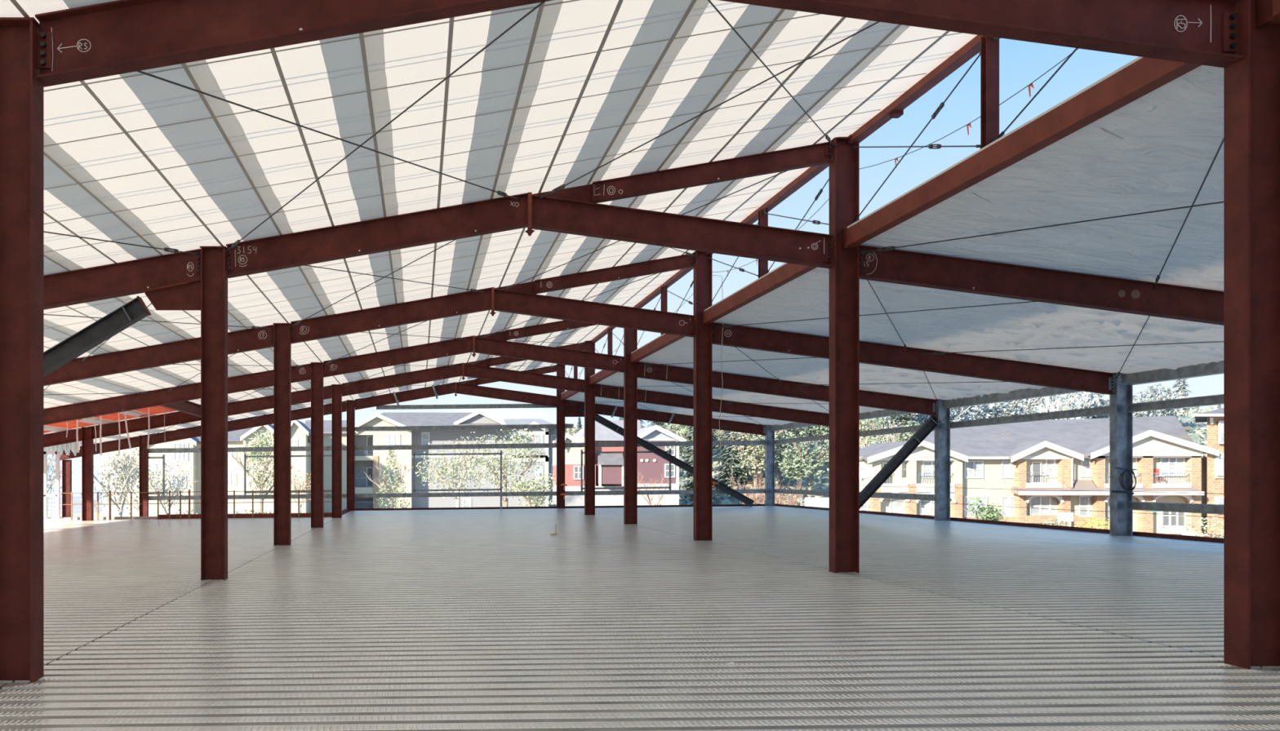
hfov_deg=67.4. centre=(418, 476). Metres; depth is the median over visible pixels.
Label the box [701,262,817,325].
beam
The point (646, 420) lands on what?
conifer
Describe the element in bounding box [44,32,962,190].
strap
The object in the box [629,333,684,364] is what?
beam
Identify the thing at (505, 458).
tree
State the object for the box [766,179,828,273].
rod
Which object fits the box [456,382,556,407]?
beam
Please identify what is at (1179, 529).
steps
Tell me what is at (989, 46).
post
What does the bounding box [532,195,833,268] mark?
beam
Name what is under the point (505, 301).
beam
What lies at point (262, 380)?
beam
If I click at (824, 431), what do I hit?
tree
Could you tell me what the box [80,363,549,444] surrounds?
strap
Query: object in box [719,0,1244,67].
beam
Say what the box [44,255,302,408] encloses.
strap
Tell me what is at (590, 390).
steel column
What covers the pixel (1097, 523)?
bush
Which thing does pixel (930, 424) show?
diagonal brace
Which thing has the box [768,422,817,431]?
beam
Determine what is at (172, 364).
rod
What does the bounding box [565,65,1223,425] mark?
ceiling
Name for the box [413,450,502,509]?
frame
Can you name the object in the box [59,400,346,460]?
beam
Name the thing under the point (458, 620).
floor
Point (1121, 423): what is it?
steel column
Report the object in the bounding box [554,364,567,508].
steel column
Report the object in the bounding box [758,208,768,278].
post
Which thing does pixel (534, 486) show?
tree
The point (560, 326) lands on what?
beam
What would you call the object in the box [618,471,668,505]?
tree
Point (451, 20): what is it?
strap
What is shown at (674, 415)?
rod
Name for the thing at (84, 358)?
rod
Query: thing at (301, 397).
beam
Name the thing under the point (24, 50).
steel column
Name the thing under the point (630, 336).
steel column
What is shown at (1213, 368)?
beam
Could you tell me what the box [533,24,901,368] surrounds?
strap
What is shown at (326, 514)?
trim
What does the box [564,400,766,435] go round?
beam
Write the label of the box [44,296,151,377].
diagonal brace
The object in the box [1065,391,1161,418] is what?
tree
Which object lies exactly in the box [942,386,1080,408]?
beam
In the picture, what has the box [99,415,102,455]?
strap
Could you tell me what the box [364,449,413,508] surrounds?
tree
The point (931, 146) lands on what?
rod
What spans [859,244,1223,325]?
beam
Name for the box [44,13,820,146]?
strap
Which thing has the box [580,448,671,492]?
frame
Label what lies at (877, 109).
strap
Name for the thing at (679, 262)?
beam
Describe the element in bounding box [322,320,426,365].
rod
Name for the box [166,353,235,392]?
rod
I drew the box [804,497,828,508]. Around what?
fence
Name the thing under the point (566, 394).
beam
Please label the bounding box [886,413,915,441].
conifer
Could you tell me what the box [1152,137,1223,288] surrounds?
rod
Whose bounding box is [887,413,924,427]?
tree
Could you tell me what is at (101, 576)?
floor
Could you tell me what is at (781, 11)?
strap
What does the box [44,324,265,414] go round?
strap
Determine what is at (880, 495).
beam
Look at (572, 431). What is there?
tree
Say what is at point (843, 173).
steel column
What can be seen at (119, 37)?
beam
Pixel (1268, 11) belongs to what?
beam
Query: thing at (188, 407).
beam
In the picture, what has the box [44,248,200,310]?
beam
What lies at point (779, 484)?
wire
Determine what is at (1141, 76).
beam
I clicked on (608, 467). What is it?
house
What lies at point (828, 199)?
flag line
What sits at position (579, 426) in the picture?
conifer
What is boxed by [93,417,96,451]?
strap
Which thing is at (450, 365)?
rod
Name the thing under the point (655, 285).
strap
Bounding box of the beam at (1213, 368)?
[1120,360,1223,385]
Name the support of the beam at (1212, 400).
attached to the steel column
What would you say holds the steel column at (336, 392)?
on the floor at (101, 576)
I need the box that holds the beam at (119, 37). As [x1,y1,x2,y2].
[35,0,552,87]
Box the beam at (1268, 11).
[1256,0,1279,27]
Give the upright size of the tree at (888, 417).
10.901 m
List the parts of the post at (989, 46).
post, lug plate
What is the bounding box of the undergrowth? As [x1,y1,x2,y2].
[679,404,1221,506]
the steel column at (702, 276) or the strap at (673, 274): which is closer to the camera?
the steel column at (702, 276)
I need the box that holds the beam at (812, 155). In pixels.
[591,141,833,203]
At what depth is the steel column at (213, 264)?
14.66 m
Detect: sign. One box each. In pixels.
[1057,512,1073,526]
[1151,511,1160,533]
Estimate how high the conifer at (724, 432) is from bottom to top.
12.432 m
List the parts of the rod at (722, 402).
rod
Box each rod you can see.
[44,231,200,255]
[44,314,273,329]
[44,391,156,395]
[80,303,151,364]
[136,71,520,200]
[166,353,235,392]
[172,364,311,367]
[224,1,544,253]
[289,240,455,328]
[303,265,486,293]
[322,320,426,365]
[341,363,407,387]
[361,332,469,340]
[426,364,459,366]
[458,360,535,384]
[466,326,587,365]
[479,273,657,339]
[495,365,557,367]
[499,170,787,292]
[509,340,585,345]
[539,21,879,199]
[595,386,665,387]
[634,296,661,351]
[637,357,817,366]
[664,288,693,304]
[669,247,696,257]
[669,414,744,417]
[675,280,693,313]
[706,256,758,276]
[707,0,835,147]
[708,222,758,307]
[712,301,1035,328]
[721,402,828,404]
[734,346,782,383]
[764,212,828,225]
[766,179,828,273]
[792,381,1004,386]
[850,144,980,149]
[853,52,980,222]
[859,201,1223,253]
[866,280,908,351]
[920,341,1223,355]
[923,371,938,403]
[997,48,1078,138]
[1115,315,1150,378]
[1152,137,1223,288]
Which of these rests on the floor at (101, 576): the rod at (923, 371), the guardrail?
the guardrail
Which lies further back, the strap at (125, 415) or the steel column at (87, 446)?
the steel column at (87, 446)
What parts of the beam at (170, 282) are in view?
gusset plate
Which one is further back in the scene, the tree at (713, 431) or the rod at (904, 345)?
the tree at (713, 431)
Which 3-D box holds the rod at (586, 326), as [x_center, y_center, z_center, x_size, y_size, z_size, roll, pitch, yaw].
[4.227,-4.775,32.987,0.028,0.826,8.227,0,0,-34]
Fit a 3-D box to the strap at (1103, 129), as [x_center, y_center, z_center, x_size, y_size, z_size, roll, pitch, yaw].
[7.130,-3.568,9.576,0.306,0.163,0.066,0,0,0]
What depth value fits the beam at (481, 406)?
44.09 m
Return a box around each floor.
[0,508,1279,730]
[0,517,335,689]
[561,506,1279,671]
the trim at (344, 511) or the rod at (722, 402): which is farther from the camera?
the trim at (344, 511)
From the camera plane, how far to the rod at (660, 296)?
28.23 m
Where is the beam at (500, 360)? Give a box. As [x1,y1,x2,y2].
[488,342,585,367]
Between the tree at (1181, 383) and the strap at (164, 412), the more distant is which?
the tree at (1181, 383)
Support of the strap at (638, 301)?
attached to the ceiling at (397, 58)
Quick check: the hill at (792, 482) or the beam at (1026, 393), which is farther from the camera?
the hill at (792, 482)
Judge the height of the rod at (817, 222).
1.213 m
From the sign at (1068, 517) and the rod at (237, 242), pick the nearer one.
the rod at (237, 242)
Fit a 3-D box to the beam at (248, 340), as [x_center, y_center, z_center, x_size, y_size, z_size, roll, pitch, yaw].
[-10.374,-2.161,21.965,13.852,2.866,0.180,0,0,0]
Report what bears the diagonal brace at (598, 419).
attached to the beam at (571, 411)
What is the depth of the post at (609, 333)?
32.93 m
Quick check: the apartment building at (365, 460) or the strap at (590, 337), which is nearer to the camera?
the strap at (590, 337)
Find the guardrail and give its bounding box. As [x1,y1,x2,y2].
[62,489,324,520]
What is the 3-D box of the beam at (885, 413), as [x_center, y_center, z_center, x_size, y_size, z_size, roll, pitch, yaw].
[16.734,-2.281,32.986,0.210,0.260,6.873,0,0,0]
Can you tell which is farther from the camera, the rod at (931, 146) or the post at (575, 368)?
the post at (575, 368)
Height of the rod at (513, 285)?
0.826 m
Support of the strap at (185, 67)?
attached to the ceiling at (397, 58)
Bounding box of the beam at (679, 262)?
[534,253,695,294]
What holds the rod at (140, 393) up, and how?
attached to the ceiling at (397, 58)
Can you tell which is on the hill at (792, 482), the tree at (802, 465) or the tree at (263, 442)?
the tree at (802, 465)
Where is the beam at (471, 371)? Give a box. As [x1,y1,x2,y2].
[464,364,585,392]
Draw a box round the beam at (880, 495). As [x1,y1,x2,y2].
[859,492,934,501]
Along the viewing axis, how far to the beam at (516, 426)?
44.09 m
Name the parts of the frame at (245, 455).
sill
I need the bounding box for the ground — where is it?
[44,496,1207,534]
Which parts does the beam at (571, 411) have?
gusset plate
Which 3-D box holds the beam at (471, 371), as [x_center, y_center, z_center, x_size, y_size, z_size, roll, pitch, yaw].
[4.152,-3.884,36.503,4.781,1.130,0.180,0,0,0]
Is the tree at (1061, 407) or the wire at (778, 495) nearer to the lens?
the wire at (778, 495)
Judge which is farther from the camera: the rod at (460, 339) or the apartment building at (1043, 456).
the apartment building at (1043, 456)
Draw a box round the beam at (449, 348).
[323,330,506,377]
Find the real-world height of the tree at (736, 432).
8.516 m
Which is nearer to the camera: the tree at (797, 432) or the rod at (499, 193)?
the rod at (499, 193)
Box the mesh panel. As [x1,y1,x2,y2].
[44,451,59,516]
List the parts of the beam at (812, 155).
plate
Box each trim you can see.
[44,516,157,520]
[159,512,331,519]
[342,507,349,515]
[349,504,764,511]
[774,504,1223,543]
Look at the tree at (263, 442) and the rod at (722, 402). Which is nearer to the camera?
the rod at (722, 402)
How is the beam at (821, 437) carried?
attached to the steel column
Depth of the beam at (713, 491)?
44.09 m
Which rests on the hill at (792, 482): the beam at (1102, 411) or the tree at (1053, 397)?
the tree at (1053, 397)
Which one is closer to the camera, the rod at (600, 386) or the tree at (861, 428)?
the rod at (600, 386)
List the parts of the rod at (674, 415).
rod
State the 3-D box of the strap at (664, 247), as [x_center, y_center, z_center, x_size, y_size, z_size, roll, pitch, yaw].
[-5.288,-3.292,20.748,24.025,4.110,0.020,0,0,0]
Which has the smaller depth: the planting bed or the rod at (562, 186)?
the rod at (562, 186)
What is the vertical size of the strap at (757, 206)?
4.110 m
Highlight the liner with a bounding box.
[44,441,79,458]
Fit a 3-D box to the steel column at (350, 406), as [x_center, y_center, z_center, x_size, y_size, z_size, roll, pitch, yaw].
[-3.246,-0.995,43.964,0.610,5.264,0.240,0,0,0]
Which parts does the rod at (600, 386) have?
rod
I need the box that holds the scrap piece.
[550,524,557,535]
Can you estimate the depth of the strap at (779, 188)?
17.09 m
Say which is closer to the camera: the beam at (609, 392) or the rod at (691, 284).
the rod at (691, 284)
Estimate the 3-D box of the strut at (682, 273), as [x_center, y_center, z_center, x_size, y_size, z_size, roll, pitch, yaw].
[6.875,-5.372,25.718,0.190,0.250,7.465,0,0,0]
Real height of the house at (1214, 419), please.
10.096 m
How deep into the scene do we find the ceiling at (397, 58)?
11.90 m
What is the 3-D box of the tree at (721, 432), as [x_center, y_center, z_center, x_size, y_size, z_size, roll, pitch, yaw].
[35.749,-3.954,104.952,5.667,9.050,6.130,0,0,-40]
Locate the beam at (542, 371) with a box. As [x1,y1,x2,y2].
[477,364,556,385]
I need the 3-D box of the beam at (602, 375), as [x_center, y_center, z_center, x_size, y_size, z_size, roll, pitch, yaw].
[6.795,-3.762,32.986,0.190,0.340,6.993,0,0,0]
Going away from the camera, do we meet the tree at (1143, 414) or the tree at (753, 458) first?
the tree at (753, 458)
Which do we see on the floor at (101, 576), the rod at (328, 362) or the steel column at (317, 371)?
the steel column at (317, 371)
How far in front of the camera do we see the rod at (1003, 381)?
26.10 m
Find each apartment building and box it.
[102,420,346,516]
[355,409,556,508]
[826,416,1219,534]
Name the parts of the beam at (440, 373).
haunch plate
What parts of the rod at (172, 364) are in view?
rod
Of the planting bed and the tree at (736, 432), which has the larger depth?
the tree at (736, 432)
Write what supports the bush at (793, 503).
on the ground
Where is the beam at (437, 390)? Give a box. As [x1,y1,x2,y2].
[355,378,477,410]
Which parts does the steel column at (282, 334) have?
cap plate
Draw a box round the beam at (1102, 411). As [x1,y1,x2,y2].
[945,405,1109,429]
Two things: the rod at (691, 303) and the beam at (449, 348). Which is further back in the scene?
the beam at (449, 348)
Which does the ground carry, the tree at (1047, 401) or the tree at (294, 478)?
the tree at (294, 478)
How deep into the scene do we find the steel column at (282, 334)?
21.96 m
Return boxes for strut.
[591,326,615,343]
[632,267,693,308]
[704,164,828,255]
[846,35,985,145]
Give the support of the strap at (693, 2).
attached to the ceiling at (397, 58)
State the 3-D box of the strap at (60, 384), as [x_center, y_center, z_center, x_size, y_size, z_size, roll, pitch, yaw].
[-9.755,-2.527,12.000,0.042,0.004,64.000,0,0,0]
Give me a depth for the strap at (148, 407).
33.00 m
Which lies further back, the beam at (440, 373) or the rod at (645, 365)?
the beam at (440, 373)
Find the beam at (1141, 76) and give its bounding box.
[841,56,1201,249]
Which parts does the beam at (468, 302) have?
haunch plate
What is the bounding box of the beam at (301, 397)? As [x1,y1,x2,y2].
[44,385,331,447]
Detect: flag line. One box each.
[710,199,828,274]
[857,54,1069,169]
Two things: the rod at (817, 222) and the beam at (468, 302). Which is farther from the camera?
the beam at (468, 302)
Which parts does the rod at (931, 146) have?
rod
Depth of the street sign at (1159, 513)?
53.97 m
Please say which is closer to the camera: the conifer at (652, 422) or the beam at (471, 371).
the beam at (471, 371)
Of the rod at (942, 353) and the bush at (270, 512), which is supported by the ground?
the bush at (270, 512)
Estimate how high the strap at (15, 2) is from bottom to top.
0.004 m
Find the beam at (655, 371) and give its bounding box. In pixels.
[637,361,937,415]
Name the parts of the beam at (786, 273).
plate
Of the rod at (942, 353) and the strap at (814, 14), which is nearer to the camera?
the strap at (814, 14)
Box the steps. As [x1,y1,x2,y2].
[1164,525,1203,536]
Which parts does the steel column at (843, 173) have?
cap plate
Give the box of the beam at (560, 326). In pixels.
[505,320,595,340]
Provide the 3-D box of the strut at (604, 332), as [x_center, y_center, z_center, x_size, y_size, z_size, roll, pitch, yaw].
[6.875,-5.372,32.986,0.190,0.250,6.993,0,0,0]
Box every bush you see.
[172,508,200,515]
[235,509,272,514]
[727,469,784,504]
[758,475,802,506]
[1041,518,1071,526]
[1074,517,1109,529]
[1186,516,1223,538]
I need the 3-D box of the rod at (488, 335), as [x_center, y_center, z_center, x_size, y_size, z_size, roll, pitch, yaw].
[4.227,-4.775,25.718,0.028,0.826,8.621,0,0,-33]
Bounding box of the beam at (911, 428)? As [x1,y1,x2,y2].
[859,425,934,436]
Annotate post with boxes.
[573,366,577,378]
[607,328,612,355]
[661,285,667,335]
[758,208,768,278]
[889,35,999,148]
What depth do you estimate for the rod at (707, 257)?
19.71 m
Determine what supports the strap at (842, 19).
attached to the ceiling at (397, 58)
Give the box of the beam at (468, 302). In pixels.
[290,280,537,343]
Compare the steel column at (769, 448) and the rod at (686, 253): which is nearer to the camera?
the rod at (686, 253)
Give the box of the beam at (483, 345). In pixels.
[475,337,624,373]
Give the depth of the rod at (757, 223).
20.72 m
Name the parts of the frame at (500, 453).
sill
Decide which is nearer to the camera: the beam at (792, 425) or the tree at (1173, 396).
the beam at (792, 425)
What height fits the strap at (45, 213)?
0.004 m
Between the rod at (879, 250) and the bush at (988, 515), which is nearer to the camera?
the rod at (879, 250)
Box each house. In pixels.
[552,420,686,506]
[1191,408,1223,534]
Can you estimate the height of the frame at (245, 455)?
2.064 m
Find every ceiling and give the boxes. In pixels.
[0,0,976,445]
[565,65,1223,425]
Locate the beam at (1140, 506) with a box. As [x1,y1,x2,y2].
[1125,501,1223,514]
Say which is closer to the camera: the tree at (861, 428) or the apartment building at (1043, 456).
the apartment building at (1043, 456)
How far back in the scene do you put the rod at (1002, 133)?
10.22 m
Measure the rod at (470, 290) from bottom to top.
0.826 m
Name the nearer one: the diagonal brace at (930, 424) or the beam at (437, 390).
the diagonal brace at (930, 424)
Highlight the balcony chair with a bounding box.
[1153,469,1164,481]
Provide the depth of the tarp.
35.19 m
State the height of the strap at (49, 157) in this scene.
0.004 m
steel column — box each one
[0,17,52,683]
[62,459,71,517]
[81,426,95,520]
[139,435,150,516]
[195,246,233,580]
[269,323,295,546]
[307,362,326,528]
[328,384,344,518]
[344,400,357,511]
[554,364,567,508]
[582,341,597,515]
[621,328,639,524]
[689,251,715,541]
[763,425,774,506]
[825,137,863,573]
[933,399,950,520]
[1108,372,1133,536]
[1222,0,1279,669]
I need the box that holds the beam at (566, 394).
[560,390,579,400]
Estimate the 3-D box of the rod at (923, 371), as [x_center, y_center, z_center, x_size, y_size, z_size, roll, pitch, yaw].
[14.182,-2.631,25.718,0.028,0.624,8.608,0,0,32]
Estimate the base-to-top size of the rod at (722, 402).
0.624 m
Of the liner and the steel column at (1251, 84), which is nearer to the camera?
the steel column at (1251, 84)
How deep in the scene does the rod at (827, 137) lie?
10.82 m
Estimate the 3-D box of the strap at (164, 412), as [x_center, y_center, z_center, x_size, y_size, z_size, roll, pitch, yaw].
[-9.081,-1.954,33.010,0.059,1.402,0.021,0,0,34]
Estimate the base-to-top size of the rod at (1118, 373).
0.624 m
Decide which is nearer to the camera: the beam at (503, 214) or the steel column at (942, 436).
the beam at (503, 214)
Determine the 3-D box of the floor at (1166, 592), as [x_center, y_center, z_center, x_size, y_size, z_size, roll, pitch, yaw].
[11.845,1.490,12.032,10.187,0.170,64.064,0,0,0]
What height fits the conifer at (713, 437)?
11.828 m
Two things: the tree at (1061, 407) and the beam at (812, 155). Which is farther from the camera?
the tree at (1061, 407)
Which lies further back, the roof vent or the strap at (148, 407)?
the roof vent
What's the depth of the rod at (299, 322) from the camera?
18.67 m
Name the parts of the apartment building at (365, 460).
balcony railing, balcony railing, glass door, pane, glass door, pane, pane, pane, pane, pane, pane, pane, pane, pane, pane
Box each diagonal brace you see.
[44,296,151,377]
[577,404,755,506]
[859,415,941,508]
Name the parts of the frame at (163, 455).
sill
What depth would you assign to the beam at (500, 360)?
36.49 m
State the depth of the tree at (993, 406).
118.52 m
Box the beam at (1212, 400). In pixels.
[1125,394,1223,413]
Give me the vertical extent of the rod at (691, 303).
1.213 m
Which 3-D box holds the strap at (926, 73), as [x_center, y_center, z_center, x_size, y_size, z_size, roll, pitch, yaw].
[-5.288,-3.292,12.248,24.025,4.110,0.020,0,0,0]
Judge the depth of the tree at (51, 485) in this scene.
62.06 m
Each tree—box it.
[47,454,74,498]
[78,448,154,516]
[148,461,199,515]
[230,429,297,513]
[291,467,311,513]
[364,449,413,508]
[415,431,497,507]
[464,429,549,506]
[503,472,556,506]
[564,421,582,436]
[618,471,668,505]
[666,423,692,475]
[675,413,719,438]
[715,430,751,465]
[723,423,783,499]
[727,431,752,479]
[744,431,791,468]
[750,424,808,486]
[775,431,828,497]
[799,425,828,457]
[859,417,884,448]
[859,419,914,448]
[860,416,897,427]
[860,417,919,447]
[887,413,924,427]
[890,413,918,427]
[906,404,988,431]
[950,400,1018,421]
[958,395,1052,420]
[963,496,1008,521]
[1011,393,1069,420]
[1013,391,1102,420]
[1033,391,1090,420]
[1043,391,1109,418]
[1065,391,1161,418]
[1133,383,1190,426]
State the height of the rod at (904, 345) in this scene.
0.624 m
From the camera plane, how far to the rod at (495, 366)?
40.08 m
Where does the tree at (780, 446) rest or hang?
on the hill at (792, 482)
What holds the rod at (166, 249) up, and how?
attached to the steel column at (213, 264)
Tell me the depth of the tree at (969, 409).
122.90 m
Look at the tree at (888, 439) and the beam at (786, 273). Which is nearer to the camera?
the beam at (786, 273)
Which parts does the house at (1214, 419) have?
white panel, white panel, pane, pane, pane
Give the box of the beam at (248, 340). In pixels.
[44,324,273,386]
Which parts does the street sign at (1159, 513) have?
post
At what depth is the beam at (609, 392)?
36.49 m
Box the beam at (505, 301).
[493,288,695,337]
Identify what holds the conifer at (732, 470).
on the hill at (792, 482)
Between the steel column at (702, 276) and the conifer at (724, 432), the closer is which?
the steel column at (702, 276)
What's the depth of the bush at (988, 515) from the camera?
45.83 m
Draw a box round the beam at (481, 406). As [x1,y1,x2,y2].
[376,404,556,409]
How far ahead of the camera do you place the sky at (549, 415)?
232.23 m
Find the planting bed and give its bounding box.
[1177,534,1222,538]
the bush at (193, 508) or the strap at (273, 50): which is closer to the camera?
the strap at (273, 50)
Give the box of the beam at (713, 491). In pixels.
[148,488,764,500]
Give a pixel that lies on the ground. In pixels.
(77, 509)
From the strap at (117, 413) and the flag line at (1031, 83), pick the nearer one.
the flag line at (1031, 83)
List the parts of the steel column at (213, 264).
cap plate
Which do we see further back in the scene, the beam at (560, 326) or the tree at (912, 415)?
the tree at (912, 415)
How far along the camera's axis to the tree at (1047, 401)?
99.19 m
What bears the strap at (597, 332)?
attached to the ceiling at (397, 58)
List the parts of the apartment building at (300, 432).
pane, pane, pane, pane, pane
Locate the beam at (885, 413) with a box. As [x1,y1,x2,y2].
[859,409,913,420]
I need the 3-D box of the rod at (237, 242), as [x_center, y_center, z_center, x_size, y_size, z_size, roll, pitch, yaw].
[-0.728,-3.928,11.040,0.028,0.826,8.407,0,0,-33]
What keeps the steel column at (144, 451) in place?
on the ground
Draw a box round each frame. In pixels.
[148,454,164,497]
[244,453,331,496]
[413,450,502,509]
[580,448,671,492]
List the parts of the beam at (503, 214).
haunch plate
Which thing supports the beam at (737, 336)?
attached to the steel column at (702, 276)
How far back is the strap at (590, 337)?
35.32 m
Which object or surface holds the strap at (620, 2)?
attached to the ceiling at (397, 58)
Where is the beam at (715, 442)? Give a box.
[148,440,764,453]
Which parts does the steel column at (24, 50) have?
cap plate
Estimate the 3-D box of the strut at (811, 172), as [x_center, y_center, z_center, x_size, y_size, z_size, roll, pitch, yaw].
[6.875,-5.372,18.315,0.190,0.250,7.260,0,0,0]
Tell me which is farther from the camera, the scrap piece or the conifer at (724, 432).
the conifer at (724, 432)
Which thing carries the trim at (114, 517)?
attached to the floor at (101, 576)
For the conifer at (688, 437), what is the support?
on the hill at (792, 482)
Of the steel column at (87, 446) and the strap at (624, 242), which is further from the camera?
the steel column at (87, 446)
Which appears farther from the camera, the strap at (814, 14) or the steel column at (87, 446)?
the steel column at (87, 446)
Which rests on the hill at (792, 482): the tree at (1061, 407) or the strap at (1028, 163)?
the tree at (1061, 407)
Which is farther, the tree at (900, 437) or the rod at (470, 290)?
the tree at (900, 437)
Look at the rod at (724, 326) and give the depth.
18.26 m
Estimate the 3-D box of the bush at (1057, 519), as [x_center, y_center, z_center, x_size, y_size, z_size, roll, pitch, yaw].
[39.356,3.305,56.993,1.716,1.503,1.771,0,0,0]
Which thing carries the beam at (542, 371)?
attached to the steel column at (561, 405)
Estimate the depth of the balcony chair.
64.91 m
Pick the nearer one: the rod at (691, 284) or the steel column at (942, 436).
the rod at (691, 284)
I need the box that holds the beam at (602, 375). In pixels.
[588,369,617,385]
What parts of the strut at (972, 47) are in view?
plate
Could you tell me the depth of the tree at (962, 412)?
117.08 m
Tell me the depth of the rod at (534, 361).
40.54 m
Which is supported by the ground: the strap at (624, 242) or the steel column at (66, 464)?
the steel column at (66, 464)
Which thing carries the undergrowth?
on the hill at (792, 482)
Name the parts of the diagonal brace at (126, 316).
plate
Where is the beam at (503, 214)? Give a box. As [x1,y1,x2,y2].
[226,183,595,278]
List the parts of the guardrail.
post, post, post, post, post, post, post, rail, rail, post, post, post, post, post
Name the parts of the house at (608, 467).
pane, pane, pane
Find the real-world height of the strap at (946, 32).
0.004 m
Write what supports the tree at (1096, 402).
on the hill at (792, 482)
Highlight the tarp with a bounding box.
[44,395,177,433]
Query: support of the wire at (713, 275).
hanging from the ceiling at (1172, 135)
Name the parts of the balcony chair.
backrest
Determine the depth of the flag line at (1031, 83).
11.54 m
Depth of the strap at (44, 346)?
26.96 m
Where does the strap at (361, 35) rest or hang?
attached to the ceiling at (397, 58)
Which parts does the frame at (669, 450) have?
sill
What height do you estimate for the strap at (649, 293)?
4.110 m
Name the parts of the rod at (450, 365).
rod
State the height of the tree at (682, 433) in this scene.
7.469 m
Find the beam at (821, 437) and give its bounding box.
[771,435,828,444]
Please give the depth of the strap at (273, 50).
11.05 m
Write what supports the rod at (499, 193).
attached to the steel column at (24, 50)
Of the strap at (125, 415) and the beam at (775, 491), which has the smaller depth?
the strap at (125, 415)
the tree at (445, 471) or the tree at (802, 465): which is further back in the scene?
the tree at (802, 465)
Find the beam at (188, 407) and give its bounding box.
[159,400,200,417]
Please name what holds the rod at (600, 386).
attached to the steel column at (590, 390)
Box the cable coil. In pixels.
[1111,467,1137,494]
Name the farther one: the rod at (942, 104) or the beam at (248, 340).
the beam at (248, 340)
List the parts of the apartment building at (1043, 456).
pane, pane, pane, glass door, pane, pane, pane, pane, balcony railing, arch trim, pane, pane, pane, pane, glass door, pane, balcony railing, pane, arch trim, pane, pane, pane, balcony railing, arch trim, pane, balcony railing, arch trim, pane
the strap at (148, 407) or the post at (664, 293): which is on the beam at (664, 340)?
the post at (664, 293)
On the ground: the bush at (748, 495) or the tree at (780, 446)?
the bush at (748, 495)
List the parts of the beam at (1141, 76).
plate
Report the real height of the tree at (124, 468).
5.982 m
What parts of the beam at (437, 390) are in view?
haunch plate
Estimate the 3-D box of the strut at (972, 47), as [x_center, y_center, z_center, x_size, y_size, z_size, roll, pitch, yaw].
[6.875,-5.372,11.040,0.190,0.250,7.210,0,0,0]
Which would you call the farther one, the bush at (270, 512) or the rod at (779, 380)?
the bush at (270, 512)
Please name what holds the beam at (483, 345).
attached to the steel column at (630, 336)
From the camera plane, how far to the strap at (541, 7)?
11.10 m
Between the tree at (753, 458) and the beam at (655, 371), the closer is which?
the beam at (655, 371)
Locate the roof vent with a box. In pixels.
[1182,426,1191,430]
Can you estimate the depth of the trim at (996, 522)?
24.98 m
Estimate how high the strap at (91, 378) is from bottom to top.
0.004 m
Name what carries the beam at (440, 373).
attached to the steel column at (336, 392)
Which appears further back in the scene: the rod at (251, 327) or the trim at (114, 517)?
the trim at (114, 517)
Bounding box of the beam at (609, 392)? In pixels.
[595,383,828,426]
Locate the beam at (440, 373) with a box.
[342,359,489,396]
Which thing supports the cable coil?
attached to the steel column at (1121, 423)
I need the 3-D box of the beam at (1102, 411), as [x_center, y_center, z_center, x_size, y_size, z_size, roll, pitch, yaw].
[16.764,-1.610,25.718,0.090,0.200,7.289,0,0,0]
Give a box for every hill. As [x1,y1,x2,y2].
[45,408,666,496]
[648,414,1207,506]
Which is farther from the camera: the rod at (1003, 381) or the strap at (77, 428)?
the strap at (77, 428)
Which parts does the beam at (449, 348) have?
haunch plate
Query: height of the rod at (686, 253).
0.826 m
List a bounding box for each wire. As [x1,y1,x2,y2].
[712,275,723,484]
[777,494,1223,518]
[778,484,1223,494]
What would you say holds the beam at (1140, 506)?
attached to the steel column
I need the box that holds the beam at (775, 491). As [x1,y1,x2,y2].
[771,488,828,496]
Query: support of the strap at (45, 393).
attached to the ceiling at (397, 58)
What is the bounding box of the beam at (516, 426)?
[342,424,573,431]
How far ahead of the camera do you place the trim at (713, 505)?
44.26 m
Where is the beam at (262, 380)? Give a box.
[44,364,311,425]
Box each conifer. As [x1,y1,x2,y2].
[575,417,582,432]
[645,411,665,428]
[645,420,668,429]
[679,426,714,501]
[711,430,753,484]
[711,431,719,441]
[712,430,754,489]
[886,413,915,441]
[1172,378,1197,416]
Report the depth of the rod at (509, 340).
33.65 m
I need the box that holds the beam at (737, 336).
[711,322,1115,395]
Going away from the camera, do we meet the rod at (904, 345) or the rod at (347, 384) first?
the rod at (904, 345)
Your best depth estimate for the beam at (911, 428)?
32.85 m
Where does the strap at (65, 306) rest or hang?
attached to the ceiling at (397, 58)
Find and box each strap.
[9,0,353,399]
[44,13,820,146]
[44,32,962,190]
[44,72,926,224]
[44,109,880,253]
[44,151,331,401]
[44,187,782,314]
[44,211,297,391]
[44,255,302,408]
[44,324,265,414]
[44,346,248,417]
[44,392,195,426]
[45,206,758,328]
[46,242,626,342]
[47,293,649,396]
[48,284,657,389]
[51,301,639,402]
[60,383,172,413]
[65,306,257,398]
[75,419,79,453]
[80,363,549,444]
[91,377,231,420]
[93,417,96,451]
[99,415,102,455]
[100,247,666,344]
[117,413,120,455]
[124,411,131,448]
[146,407,150,448]
[164,412,165,441]
[181,62,373,396]
[191,332,598,402]
[199,337,591,404]
[270,48,391,393]
[359,32,408,390]
[425,17,453,387]
[442,1,545,384]
[458,0,623,382]
[475,0,696,378]
[502,8,785,368]
[516,17,845,370]
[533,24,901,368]
[548,274,673,296]
[550,31,950,366]
[1027,163,1049,174]
[1100,128,1123,139]
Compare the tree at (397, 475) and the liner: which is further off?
the tree at (397, 475)
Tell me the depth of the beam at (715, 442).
44.09 m
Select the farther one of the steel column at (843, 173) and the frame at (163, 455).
the frame at (163, 455)

